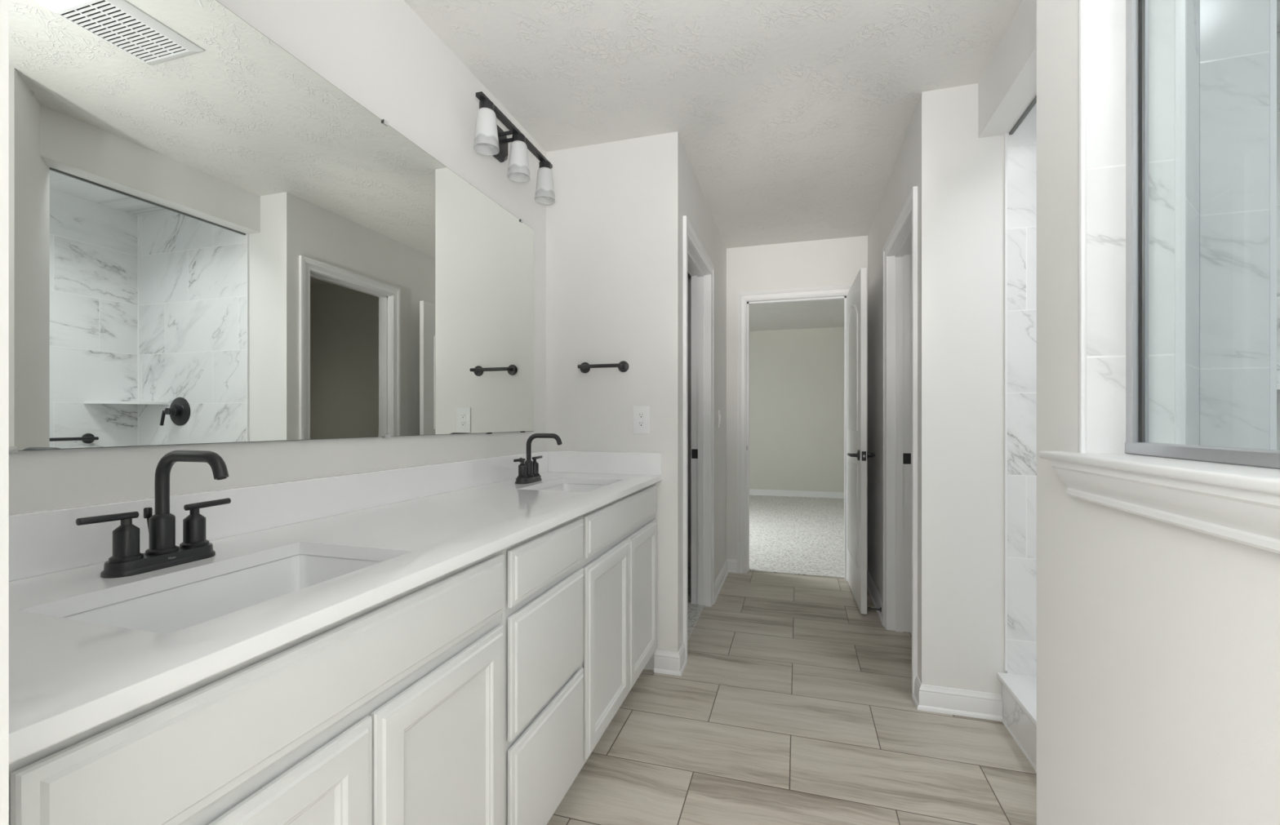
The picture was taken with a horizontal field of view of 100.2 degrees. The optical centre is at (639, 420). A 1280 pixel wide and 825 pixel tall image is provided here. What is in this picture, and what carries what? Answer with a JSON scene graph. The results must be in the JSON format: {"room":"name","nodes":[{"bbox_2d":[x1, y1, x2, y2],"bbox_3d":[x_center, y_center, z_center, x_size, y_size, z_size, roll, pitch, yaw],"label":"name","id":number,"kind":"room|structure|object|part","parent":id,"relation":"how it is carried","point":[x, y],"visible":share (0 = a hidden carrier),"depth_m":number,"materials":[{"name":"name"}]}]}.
{"room":"bathroom","nodes":[
{"label":"bathroom","id":0,"kind":"room"},
{"bbox_2d":[0,0,8,824],"bbox_3d":[-0.748,-0.083,0.378,0.692,2.440,0.120,0,0,16],"label":"wall","id":1,"kind":"structure","parent":0,"point":[4,4],"depth_m":0.34,"materials":[{"name":"white paint"}]},
{"bbox_2d":[8,0,546,515],"bbox_3d":[-0.815,-0.083,1.576,0.115,2.440,2.380,0,0,16],"label":"wall","id":2,"kind":"structure","parent":0,"point":[380,54],"depth_m":1.52,"materials":[{"name":"white paint"}]},
{"bbox_2d":[8,0,533,451],"bbox_3d":[-0.751,-0.414,1.560,0.015,0.930,1.849,0,0,16],"label":"wall mirror","id":3,"kind":"object","parent":2,"relation":"attached to","point":[211,240],"visible":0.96,"depth_m":1.12,"materials":[{"name":"clear mirror"}]},
{"bbox_2d":[8,450,548,582],"bbox_3d":[-0.749,0.195,1.560,0.019,0.100,2.142,0,0,16],"label":"backsplash","id":4,"kind":"structure","parent":2,"relation":"attached to","point":[41,543],"depth_m":1.17,"materials":[{"name":"white stone"}]},
{"bbox_2d":[474,91,555,198],"bbox_3d":[-0.511,-1.081,2.146,0.145,0.215,0.560,0,0,16],"label":"vanity light","id":5,"kind":"object","parent":2,"relation":"attached to","point":[488,133],"visible":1,"depth_m":2.11,"materials":[{"name":"white glass"}]},
{"bbox_3d":[-0.550,-1.040,1.917,0.090,0.134,0.090,0,0,16],"label":"lamp shade","id":6,"kind":"part","parent":5,"relation":"part of","materials":[{"name":"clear glass"}]},
{"bbox_3d":[-0.521,-1.143,2.149,0.076,0.015,0.065,0,0,16],"label":"arm","id":7,"kind":"part","parent":5,"relation":"part of","materials":[{"name":"black metal"}]},
{"bbox_3d":[-0.484,-1.040,2.138,0.090,0.134,0.090,0,0,16],"label":"lamp shade","id":8,"kind":"part","parent":5,"relation":"part of","materials":[{"name":"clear glass"}]},
{"bbox_3d":[-0.419,-1.040,2.360,0.090,0.134,0.090,0,0,16],"label":"lamp shade","id":9,"kind":"part","parent":5,"relation":"part of","materials":[{"name":"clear glass"}]},
{"bbox_2d":[546,131,683,671],"bbox_3d":[-0.126,-0.083,2.553,0.652,2.440,0.115,0,0,16],"label":"wall","id":10,"kind":"structure","parent":0,"point":[615,214],"depth_m":2.48,"materials":[{"name":"white paint"}]},
{"bbox_2d":[577,360,628,373],"bbox_3d":[-0.177,-0.252,2.473,0.243,0.052,0.068,0,0,16],"label":"towel bar","id":11,"kind":"object","parent":10,"relation":"attached to","point":[623,366],"visible":1,"depth_m":2.46,"materials":[{"name":"black metal"}]},
{"bbox_2d":[632,405,649,434],"bbox_3d":[0.006,-0.004,2.450,0.082,0.128,0.008,0,0,16],"label":"wall outlet","id":12,"kind":"object","parent":10,"relation":"attached to","point":[641,414],"visible":1,"depth_m":2.45,"materials":[{"name":"white plastic"}]},
{"bbox_2d":[637,412,644,418],"bbox_3d":[0.005,-0.025,2.448,0.033,0.027,0.002,0,0,16],"label":"receptacle","id":13,"kind":"object","parent":12,"relation":"attached to","point":[640,415],"depth_m":2.45,"materials":[{"name":"white plastic"}]},
{"bbox_2d":[637,421,644,426],"bbox_3d":[0.005,0.013,2.448,0.033,0.027,0.002,0,0,16],"label":"receptacle","id":14,"kind":"object","parent":12,"relation":"attached to","point":[640,424],"depth_m":2.45,"materials":[{"name":"white plastic"}]},
{"bbox_2d":[653,643,687,676],"bbox_3d":[0.142,1.091,2.462,0.127,0.094,0.132,0,0,16],"label":"baseboard","id":15,"kind":"structure","parent":10,"relation":"attached to","point":[667,663],"depth_m":2.41,"materials":[{"name":"white paint"}]},
{"bbox_2d":[683,145,726,582],"bbox_3d":[0.372,-0.083,3.293,0.115,2.440,1.586,0,0,16],"label":"wall","id":16,"kind":"structure","parent":0,"point":[696,208],"depth_m":3.61,"materials":[{"name":"white paint"}]},
{"bbox_2d":[683,215,714,662],"bbox_3d":[0.277,0.087,2.940,0.134,2.101,0.862,0,0,16],"label":"doorway","id":17,"kind":"structure","parent":16,"relation":"in","point":[696,261],"depth_m":3.28,"materials":[{"name":"white paint"}]},
{"bbox_3d":[0.337,0.203,3.299,0.038,0.058,0.002,0,0,16],"label":"strike plate","id":18,"kind":"part","parent":17,"relation":"part of","materials":[{"name":"black metal"}]},
{"bbox_2d":[718,410,720,427],"bbox_3d":[0.548,-0.013,3.661,0.012,0.120,0.080,0,0,16],"label":"light switch","id":19,"kind":"object","parent":16,"relation":"attached to","point":[719,411],"visible":1,"depth_m":3.64,"materials":[{"name":"white plastic"}]},
{"bbox_2d":[714,559,737,603],"bbox_3d":[0.588,1.091,3.676,0.082,0.094,0.727,0,0,16],"label":"baseboard","id":20,"kind":"structure","parent":16,"relation":"attached to","point":[730,566],"depth_m":3.80,"materials":[{"name":"white paint"}]},
{"bbox_2d":[404,0,1022,248],"bbox_3d":[0.782,-1.353,1.895,3.167,0.100,4.155,0,0,16],"label":"ceiling","id":21,"kind":"structure","parent":0,"point":[792,118],"depth_m":2.04,"materials":[{"name":"paint"}]},
{"bbox_2d":[687,235,867,569],"bbox_3d":[1.141,-0.117,3.952,6.200,2.510,0.115,0,0,16],"label":"wall","id":22,"kind":"structure","parent":0,"point":[834,261],"depth_m":3.98,"materials":[{"name":"white paint"}]},
{"bbox_2d":[737,284,852,581],"bbox_3d":[1.146,0.087,3.942,0.837,2.101,0.134,0,0,16],"label":"doorway","id":23,"kind":"structure","parent":22,"relation":"in","point":[744,299],"depth_m":3.99,"materials":[{"name":"white paint"}]},
{"bbox_2d":[846,266,875,614],"bbox_3d":[1.395,0.116,3.458,0.152,2.020,0.728,0,0,15],"label":"door","id":24,"kind":"structure","parent":23,"relation":"attached to","point":[857,455],"depth_m":3.24,"materials":[{"name":"white paint"}]},
{"bbox_3d":[1.395,-0.343,3.457,0.051,0.810,0.480,0,0,15],"label":"panel","id":25,"kind":"part","parent":24,"relation":"part of","materials":[{"name":"white paint"}]},
{"bbox_3d":[1.395,0.580,3.457,0.051,0.625,0.480,0,0,15],"label":"panel","id":26,"kind":"part","parent":24,"relation":"part of","materials":[{"name":"white paint"}]},
{"bbox_3d":[1.286,0.204,3.229,0.058,0.064,0.152,0,0,15],"label":"lever handle","id":27,"kind":"part","parent":24,"relation":"part of","materials":[{"name":"black metal"}]},
{"bbox_3d":[1.303,0.205,3.114,0.024,0.055,0.002,0,0,15],"label":"latch plate","id":28,"kind":"part","parent":24,"relation":"part of","materials":[{"name":"black metal"}]},
{"bbox_3d":[1.376,0.204,3.205,0.058,0.064,0.152,0,0,15],"label":"lever handle","id":29,"kind":"part","parent":24,"relation":"part of","materials":[{"name":"black metal"}]},
{"bbox_2d":[546,495,1036,824],"bbox_3d":[1.165,1.159,4.031,6.400,0.058,8.470,0,0,16],"label":"floor","id":30,"kind":"structure","parent":0,"point":[790,704],"depth_m":1.97,"materials":[{"name":"beige tile"}]},
{"bbox_2d":[8,550,503,824],"bbox_3d":[-0.672,0.704,0.852,0.567,0.867,0.827,0,0,16],"label":"vanity cabinet","id":31,"kind":"object","parent":30,"relation":"on","point":[390,712],"visible":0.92,"depth_m":0.72,"materials":[{"name":"white paint"}]},
{"bbox_3d":[-0.454,0.731,0.618,0.016,0.578,0.379,0,0,16],"label":"door","id":32,"kind":"part","parent":31,"relation":"part of","materials":[{"name":"white paint"}]},
{"bbox_2d":[8,471,662,764],"bbox_3d":[-0.481,0.257,1.481,0.578,0.025,2.142,0,0,16],"label":"countertop","id":33,"kind":"structure","parent":31,"relation":"on","point":[68,678],"depth_m":0.77,"materials":[{"name":"white stone"}]},
{"bbox_2d":[75,450,231,578],"bbox_3d":[-0.798,0.147,0.891,0.184,0.196,0.190,0,0,-37],"label":"faucet","id":34,"kind":"object","parent":33,"relation":"on","point":[126,560],"visible":1,"depth_m":0.89,"materials":[{"name":"black metal"}]},
{"bbox_3d":[-0.834,0.153,0.839,0.011,0.012,0.075,0,0,16],"label":"lever","id":35,"kind":"part","parent":34,"relation":"part of","materials":[{"name":"black metal"}]},
{"bbox_3d":[-0.846,0.158,0.920,0.011,0.018,0.011,0,0,-40],"label":"lift knob","id":36,"kind":"part","parent":34,"relation":"part of","materials":[{"name":"black metal"}]},
{"bbox_3d":[-0.813,0.234,0.910,0.057,0.022,0.161,0,0,16],"label":"plate","id":37,"kind":"part","parent":34,"relation":"part of","materials":[{"name":"black metal"}]},
{"bbox_3d":[-0.813,0.191,0.910,0.043,0.065,0.043,0,0,16],"label":"spout","id":38,"kind":"part","parent":34,"relation":"part of","materials":[{"name":"black metal"}]},
{"bbox_3d":[-0.747,0.105,0.891,0.156,0.112,0.019,0,0,16],"label":"spout","id":39,"kind":"part","parent":34,"relation":"part of","materials":[{"name":"black metal"}]},
{"bbox_3d":[-0.792,0.153,0.981,0.011,0.012,0.075,0,0,16],"label":"lever","id":40,"kind":"part","parent":34,"relation":"part of","materials":[{"name":"black metal"}]},
{"bbox_2d":[62,554,382,634],"bbox_3d":[-0.615,0.345,0.848,0.318,0.150,0.452,0,0,16],"label":"undermount sink","id":41,"kind":"object","parent":33,"relation":"in","point":[171,611],"visible":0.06,"depth_m":0.93,"materials":[{"name":"white ceramic"}]},
{"bbox_2d":[513,433,562,484],"bbox_3d":[-0.433,0.147,2.129,0.184,0.196,0.190,0,0,-37],"label":"faucet","id":42,"kind":"object","parent":33,"relation":"on","point":[528,470],"visible":1,"depth_m":2.13,"materials":[{"name":"black metal"}]},
{"bbox_3d":[-0.468,0.153,2.077,0.011,0.012,0.075,0,0,16],"label":"lever","id":43,"kind":"part","parent":42,"relation":"part of","materials":[{"name":"black metal"}]},
{"bbox_3d":[-0.447,0.234,2.148,0.057,0.022,0.161,0,0,16],"label":"plate","id":44,"kind":"part","parent":42,"relation":"part of","materials":[{"name":"black metal"}]},
{"bbox_3d":[-0.447,0.191,2.148,0.043,0.065,0.043,0,0,16],"label":"spout","id":45,"kind":"part","parent":42,"relation":"part of","materials":[{"name":"black metal"}]},
{"bbox_3d":[-0.426,0.153,2.219,0.011,0.012,0.075,0,0,16],"label":"lever","id":46,"kind":"part","parent":42,"relation":"part of","materials":[{"name":"black metal"}]},
{"bbox_3d":[-0.382,0.105,2.129,0.156,0.112,0.019,0,0,16],"label":"spout","id":47,"kind":"part","parent":42,"relation":"part of","materials":[{"name":"black metal"}]},
{"bbox_2d":[539,483,608,492],"bbox_3d":[-0.253,0.345,2.073,0.318,0.150,0.452,0,0,16],"label":"undermount sink","id":48,"kind":"object","parent":33,"relation":"in","point":[566,486],"visible":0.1,"depth_m":2.28,"materials":[{"name":"white ceramic"}]},
{"bbox_2d":[548,451,662,475],"bbox_3d":[-0.171,0.195,2.496,0.557,0.100,0.019,0,0,16],"label":"side splash","id":49,"kind":"object","parent":33,"relation":"on","point":[584,462],"visible":1,"depth_m":2.48,"materials":[{"name":"white stone"}]},
{"bbox_3d":[-0.347,0.731,0.981,0.016,0.578,0.366,0,0,16],"label":"door","id":50,"kind":"part","parent":31,"relation":"part of","materials":[{"name":"white paint"}]},
{"bbox_2d":[502,515,583,824],"bbox_3d":[-0.492,0.704,1.463,0.567,0.867,0.444,0,0,16],"label":"drawer cabinet","id":51,"kind":"object","parent":30,"relation":"on","point":[543,615],"visible":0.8,"depth_m":1.32,"materials":[{"name":"white paint"}]},
{"bbox_3d":[-0.227,0.874,1.386,0.016,0.283,0.418,0,0,16],"label":"drawer","id":52,"kind":"part","parent":51,"relation":"part of","materials":[{"name":"white paint"}]},
{"bbox_3d":[-0.227,0.575,1.386,0.016,0.275,0.418,0,0,16],"label":"drawer","id":53,"kind":"part","parent":51,"relation":"part of","materials":[{"name":"white paint"}]},
{"bbox_3d":[-0.227,0.352,1.386,0.016,0.127,0.418,0,0,16],"label":"drawer","id":54,"kind":"part","parent":51,"relation":"part of","materials":[{"name":"white paint"}]},
{"bbox_2d":[580,483,657,769],"bbox_3d":[-0.306,0.704,2.093,0.567,0.867,0.868,0,0,16],"label":"vanity cabinet","id":55,"kind":"object","parent":30,"relation":"on","point":[619,565],"visible":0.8,"depth_m":1.89,"materials":[{"name":"white paint"}]},
{"bbox_3d":[-0.103,0.731,1.807,0.016,0.578,0.413,0,0,16],"label":"door","id":56,"kind":"part","parent":55,"relation":"part of","materials":[{"name":"white paint"}]},
{"bbox_3d":[-0.044,0.352,2.005,0.016,0.127,0.826,0,0,16],"label":"false drawer","id":57,"kind":"part","parent":55,"relation":"part of","materials":[{"name":"white paint"}]},
{"bbox_3d":[0.015,0.731,2.206,0.016,0.578,0.406,0,0,16],"label":"door","id":58,"kind":"part","parent":55,"relation":"part of","materials":[{"name":"white paint"}]},
{"bbox_2d":[996,672,1036,773],"bbox_3d":[1.306,1.046,1.608,0.145,0.182,0.851,0,0,16],"label":"shower curb","id":59,"kind":"object","parent":30,"relation":"on","point":[1019,691],"visible":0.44,"depth_m":1.88,"materials":[{"name":"stone"}]},
{"bbox_2d":[749,327,844,492],"bbox_3d":[2.352,-0.117,8.052,6.200,2.510,0.115,0,0,16],"label":"wall","id":60,"kind":"structure","parent":0,"point":[797,375],"depth_m":8.00,"materials":[{"name":"paint"}]},
{"bbox_2d":[749,488,844,498],"bbox_3d":[2.333,1.091,7.987,6.000,0.094,0.020,0,0,16],"label":"baseboard","id":61,"kind":"structure","parent":60,"relation":"attached to","point":[752,491],"depth_m":7.98,"materials":[{"name":"white paint"}]},
{"bbox_2d":[749,298,844,331],"bbox_3d":[1.753,-1.423,6.024,6.400,0.100,4.315,0,0,16],"label":"ceiling","id":62,"kind":"structure","parent":0,"point":[830,313],"depth_m":6.96,"materials":[{"name":"paint"}]},
{"bbox_2d":[915,83,1006,699],"bbox_3d":[1.761,-0.083,1.988,1.312,2.440,0.115,0,0,16],"label":"wall pillar","id":63,"kind":"structure","parent":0,"point":[960,174],"depth_m":2.08,"materials":[{"name":"white paint"}]},
{"bbox_2d":[911,675,1003,721],"bbox_3d":[1.245,1.091,2.111,0.293,0.094,0.100,0,0,16],"label":"baseboard","id":64,"kind":"structure","parent":63,"relation":"attached to","point":[957,702],"depth_m":2.07,"materials":[{"name":"white paint"}]},
{"bbox_2d":[977,0,1036,137],"bbox_3d":[1.218,-1.196,1.599,0.098,0.212,0.938,0,0,16],"label":"wall","id":65,"kind":"structure","parent":0,"point":[1007,86],"depth_m":1.80,"materials":[{"name":"white paint"}]},
{"bbox_2d":[867,0,1279,824],"bbox_3d":[0.809,-0.083,0.369,0.437,2.440,6.945,0,0,16],"label":"wall","id":66,"kind":"structure","parent":0,"point":[1158,642],"depth_m":0.81,"materials":[{"name":"white paint"}]},
{"bbox_2d":[866,569,882,624],"bbox_3d":[1.451,1.091,3.375,0.069,0.094,0.817,0,0,16],"label":"baseboard","id":67,"kind":"structure","parent":66,"relation":"attached to","point":[873,593],"depth_m":3.33,"materials":[{"name":"white paint"}]},
{"bbox_2d":[867,607,881,612],"bbox_3d":[1.348,1.083,3.075,0.072,0.028,0.028,0,0,16],"label":"door stop","id":68,"kind":"object","parent":66,"relation":"attached to","point":[868,608],"visible":1,"depth_m":3.07,"materials":[{"name":"black metal"}]},
{"bbox_2d":[882,186,917,695],"bbox_3d":[1.300,0.087,2.570,0.134,2.101,0.812,0,0,16],"label":"doorway","id":69,"kind":"structure","parent":66,"relation":"in","point":[900,251],"depth_m":2.88,"materials":[{"name":"white paint"}]},
{"bbox_3d":[1.438,0.203,2.880,0.038,0.058,0.002,0,0,16],"label":"strike plate","id":70,"kind":"part","parent":69,"relation":"part of","materials":[{"name":"black metal"}]},
{"bbox_2d":[1004,133,1007,671],"bbox_3d":[1.389,-0.177,2.032,0.007,2.250,0.012,0,0,16],"label":"trim","id":71,"kind":"structure","parent":66,"relation":"attached to","point":[1005,134],"depth_m":2.03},
{"bbox_2d":[1008,95,1036,134],"bbox_3d":[1.281,-1.086,1.614,0.012,0.008,0.851,0,0,16],"label":"trim","id":72,"kind":"structure","parent":66,"relation":"attached to","point":[1033,102],"depth_m":1.90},
{"bbox_2d":[1006,37,1279,676],"bbox_3d":[1.827,-0.083,1.903,0.907,2.440,0.010,0,0,16],"label":"wall tile","id":73,"kind":"structure","parent":66,"relation":"attached to","point":[1022,144],"depth_m":2.01,"materials":[{"name":"tile"}]},
{"bbox_2d":[1039,0,1279,554],"bbox_3d":[0.666,-0.427,0.480,0.176,1.110,0.957,0,0,16],"label":"window","id":74,"kind":"structure","parent":66,"relation":"in","point":[1133,456],"depth_m":0.86,"materials":[{"name":"wood"}]},
{"bbox_3d":[0.682,-0.457,0.477,0.139,1.052,0.841,0,0,16],"label":"corner trim","id":75,"kind":"part","parent":74,"relation":"part of","materials":[{"name":"white tile"}]},
{"bbox_3d":[0.666,0.060,0.480,0.176,0.014,0.957,0,0,16],"label":"sill","id":76,"kind":"part","parent":74,"relation":"part of","materials":[{"name":"white paint"}]},
{"bbox_3d":[0.684,-0.460,0.475,0.026,1.026,0.817,0,0,16],"label":"frame","id":77,"kind":"part","parent":74,"relation":"part of","materials":[{"name":"silver metal"}]},
{"bbox_2d":[1185,0,1199,445],"bbox_3d":[1.004,-0.107,0.994,0.326,2.390,0.011,0,0,-37],"label":"tile","id":78,"kind":"structure","parent":66,"relation":"attached to","point":[1192,6],"depth_m":1.04,"materials":[{"name":"tile"}]},
{"bbox_2d":[1199,0,1269,449],"bbox_3d":[1.192,-0.107,1.073,0.116,2.390,0.010,0,0,16],"label":"tile","id":79,"kind":"structure","parent":66,"relation":"attached to","point":[1234,34],"depth_m":1.07,"materials":[{"name":"tile"}]},
{"bbox_2d":[1269,0,1276,450],"bbox_3d":[1.261,-0.107,1.110,0.010,2.390,0.126,0,0,16],"label":"trim","id":80,"kind":"structure","parent":66,"relation":"attached to","point":[1273,3],"depth_m":1.05,"materials":[{"name":"grey metal"}]},
{"bbox_2d":[1276,0,1279,37],"bbox_3d":[1.423,-1.297,0.851,1.088,0.010,2.236,0,0,16],"label":"tile","id":81,"kind":"structure","parent":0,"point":[1277,1],"depth_m":1.72,"materials":[{"name":"tile"}]}
]}

